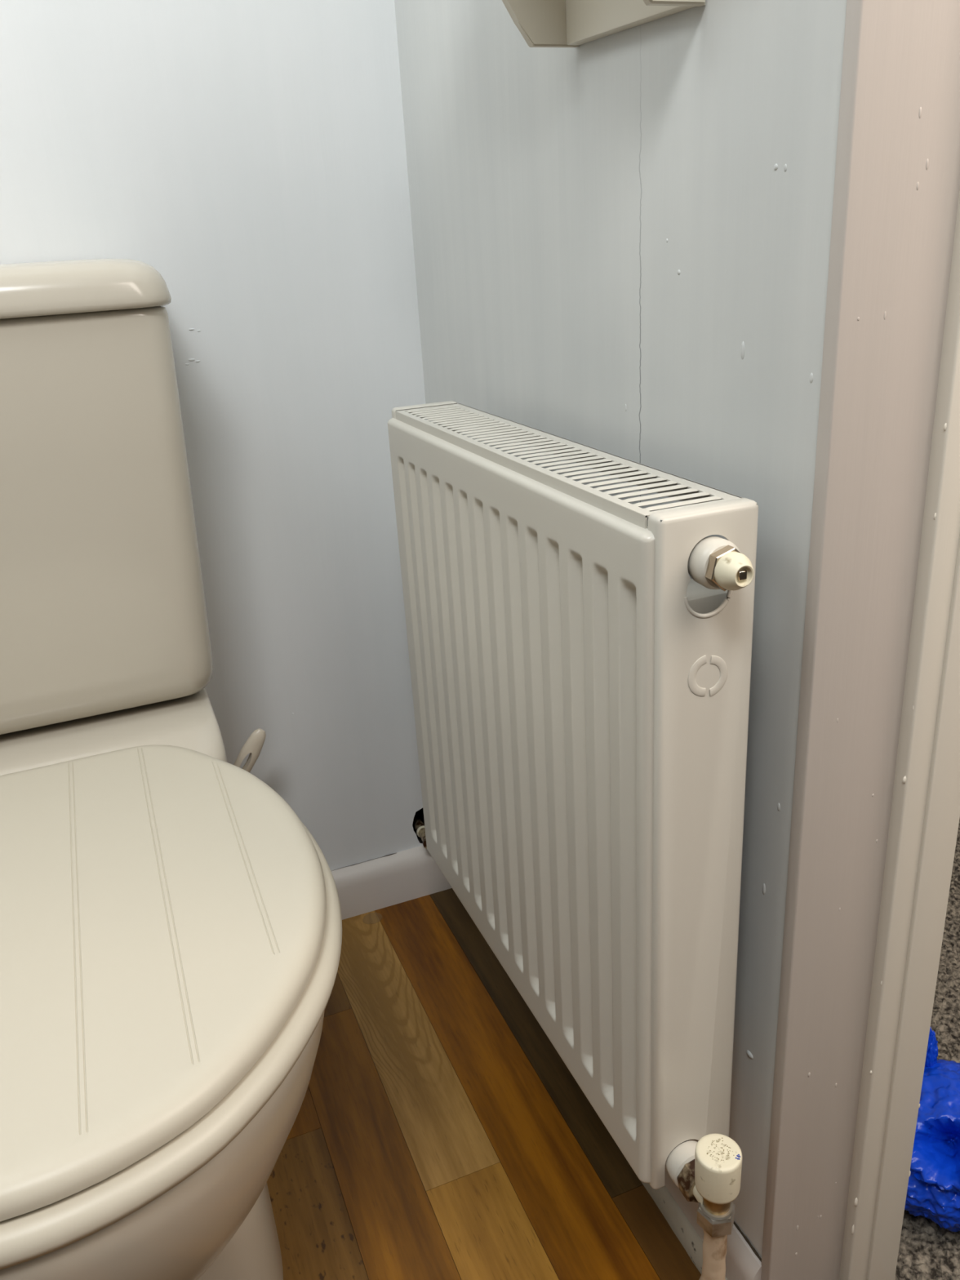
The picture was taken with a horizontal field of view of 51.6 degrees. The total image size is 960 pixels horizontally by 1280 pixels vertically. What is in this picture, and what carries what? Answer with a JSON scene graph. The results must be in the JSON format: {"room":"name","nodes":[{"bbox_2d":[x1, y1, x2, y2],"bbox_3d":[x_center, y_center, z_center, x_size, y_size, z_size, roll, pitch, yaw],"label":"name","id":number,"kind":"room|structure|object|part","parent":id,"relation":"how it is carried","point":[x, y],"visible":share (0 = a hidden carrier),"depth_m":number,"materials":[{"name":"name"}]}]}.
{"room":"toilet room","nodes":[
{"label":"toilet room","id":0,"kind":"room"},
{"bbox_2d":[0,0,426,870],"bbox_3d":[-0.548,-0.694,0.843,1.165,2.360,0.121,-12,23,-19],"label":"wall","id":1,"kind":"structure","parent":0,"point":[251,154],"depth_m":1.04,"materials":[{"name":"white paint"}]},
{"bbox_2d":[330,845,451,919],"bbox_3d":[-0.454,0.390,1.211,0.930,0.067,0.018,-12,23,-19],"label":"baseboard","id":2,"kind":"structure","parent":1,"relation":"attached to","point":[412,873],"depth_m":1.32,"materials":[{"name":"white paint"}]},
{"bbox_2d":[412,812,426,848],"bbox_3d":[-0.082,0.254,1.348,0.018,0.019,0.102,-10,23,-16],"label":"pipe","id":3,"kind":"object","parent":1,"relation":"attached to","point":[418,824],"visible":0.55,"depth_m":1.33,"materials":[{"name":"beige plastic"}]},
{"bbox_2d":[266,818,959,1279],"bbox_3d":[0.315,0.448,1.101,2.300,0.051,2.420,-12,23,-19],"label":"floor","id":4,"kind":"structure","parent":0,"point":[438,1131],"depth_m":0.97,"materials":[{"name":"brown wood"}]},
{"bbox_2d":[0,258,342,1279],"bbox_3d":[-0.344,0.152,0.768,0.407,0.824,0.709,-12,23,-19],"label":"toilet","id":5,"kind":"object","parent":4,"relation":"on","point":[171,926],"visible":1,"depth_m":0.72,"materials":[{"name":"beige ceramic"}]},
{"bbox_3d":[-0.463,-0.294,0.845,0.372,0.040,0.197,-12,23,-19],"label":"cistern lid","id":6,"kind":"part","parent":5,"relation":"part of","materials":[{"name":"beige ceramic"}]},
{"bbox_2d":[0,687,226,775],"bbox_3d":[-0.423,0.133,0.980,0.321,0.110,0.268,-12,23,-19],"label":"toilet bowl","id":7,"kind":"object","parent":5,"relation":"attached to","point":[81,745],"depth_m":0.93,"materials":[{"name":"beige ceramic"}]},
{"bbox_3d":[-0.301,0.191,0.669,0.390,0.019,0.462,-12,23,-19],"label":"seat lid","id":8,"kind":"part","parent":5,"relation":"part of","materials":[{"name":"beige plastic"}]},
{"bbox_2d":[233,728,266,772],"bbox_3d":[-0.271,0.258,1.153,0.088,0.332,0.088,-12,23,-19],"label":"toilet brush","id":9,"kind":"object","parent":4,"relation":"on","point":[253,746],"visible":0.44,"depth_m":1.10,"materials":[{"name":"beige plastic"}]},
{"bbox_2d":[698,1229,727,1279],"bbox_3d":[0.168,0.485,0.719,0.021,0.184,0.021,9,25,28],"label":"pipe","id":10,"kind":"object","parent":4,"relation":"on","point":[714,1248],"visible":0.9,"depth_m":0.69,"materials":[{"name":"beige metal"}]},
{"bbox_2d":[904,1026,959,1231],"bbox_3d":[0.427,0.435,0.888,0.186,0.118,0.163,-12,23,-19],"label":"plastic bag","id":11,"kind":"object","parent":4,"relation":"on","point":[933,1191],"visible":0.48,"depth_m":0.86,"materials":[{"name":"blue plastic"}]},
{"bbox_3d":[0.420,0.392,0.935,0.022,0.071,0.021,-12,23,-19],"label":"tied handle","id":12,"kind":"part","parent":11,"relation":"part of","materials":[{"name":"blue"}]},
{"bbox_2d":[394,0,846,1257],"bbox_3d":[0.260,-0.510,0.259,0.114,2.360,1.620,-12,23,-19],"label":"wall","id":13,"kind":"structure","parent":0,"point":[621,240],"depth_m":0.67,"materials":[{"name":"paint"}]},
{"bbox_2d":[332,853,761,1262],"bbox_3d":[0.037,0.379,1.069,0.147,0.003,0.715,-21,28,-37],"label":"trim","id":14,"kind":"structure","parent":13,"relation":"attached to","point":[735,1223],"depth_m":0.79,"materials":[{"name":"white"}]},
{"bbox_2d":[387,400,758,1189],"bbox_3d":[0.065,0.084,0.832,0.099,0.498,0.517,-12,23,-19],"label":"radiator","id":15,"kind":"object","parent":13,"relation":"attached to","point":[581,699],"visible":1,"depth_m":0.69,"materials":[{"name":"white metal"}]},
{"bbox_3d":[-0.039,0.004,1.048,0.065,0.498,0.014,-12,23,-19],"label":"panel","id":16,"kind":"part","parent":15,"relation":"part of","materials":[{"name":"white metal"}]},
{"bbox_3d":[0.018,0.090,0.834,0.010,0.488,0.480,-12,23,-19],"label":"panel","id":17,"kind":"part","parent":15,"relation":"part of","materials":[{"name":"white metal"}]},
{"bbox_2d":[395,403,742,528],"bbox_3d":[0.035,-0.142,0.752,0.065,0.016,0.456,-12,23,-19],"label":"grille","id":18,"kind":"object","parent":15,"relation":"attached to","point":[567,503],"depth_m":0.68,"materials":[{"name":"white metal"}]},
{"bbox_3d":[0.138,0.158,0.637,0.065,0.498,0.014,-12,23,-19],"label":"panel","id":19,"kind":"part","parent":15,"relation":"part of","materials":[{"name":"white metal"}]},
{"bbox_2d":[666,1133,742,1237],"bbox_3d":[0.155,0.366,0.684,0.032,0.067,0.058,-12,23,-19],"label":"radiator valve","id":20,"kind":"object","parent":15,"relation":"attached to","point":[707,1171],"visible":1,"depth_m":0.67,"materials":[{"name":"beige plastic"}]},
{"bbox_2d":[502,0,705,47],"bbox_3d":[0.025,-0.466,0.565,0.140,0.209,0.209,-12,23,-19],"label":"wall shelf","id":21,"kind":"object","parent":13,"relation":"attached to","point":[540,23],"visible":1,"depth_m":0.66,"materials":[{"name":"beige paint"}]},
{"bbox_2d":[640,1181,727,1279],"bbox_3d":[0.088,0.436,1.073,0.010,0.021,0.652,-12,23,-19],"label":"trim","id":22,"kind":"structure","parent":13,"relation":"attached to","point":[677,1220],"depth_m":0.87,"materials":[{"name":"white wood"}]},
{"bbox_2d":[664,1159,761,1279],"bbox_3d":[0.096,0.411,1.071,0.012,0.067,0.660,-12,23,-19],"label":"baseboard","id":23,"kind":"structure","parent":13,"relation":"attached to","point":[742,1263],"depth_m":0.80,"materials":[{"name":"white paint"}]},
{"bbox_2d":[760,0,959,1279],"bbox_3d":[0.219,-0.410,0.432,0.116,2.050,0.011,-12,23,-19],"label":"trim","id":24,"kind":"structure","parent":13,"relation":"attached to","point":[897,178],"depth_m":0.56,"materials":[{"name":"paint"}]},
{"bbox_2d":[839,188,959,1279],"bbox_3d":[0.244,-0.412,0.432,0.027,2.050,0.012,-12,23,-19],"label":"trim","id":25,"kind":"structure","parent":13,"relation":"attached to","point":[940,530],"depth_m":0.63,"materials":[{"name":"beige paint"}]},
{"bbox_2d":[866,534,959,1279],"bbox_3d":[0.261,-0.418,0.446,0.030,2.050,0.035,-12,23,-19],"label":"trim","id":26,"kind":"structure","parent":13,"relation":"attached to","point":[942,810],"depth_m":0.68,"materials":[{"name":"beige paint"}]}
]}

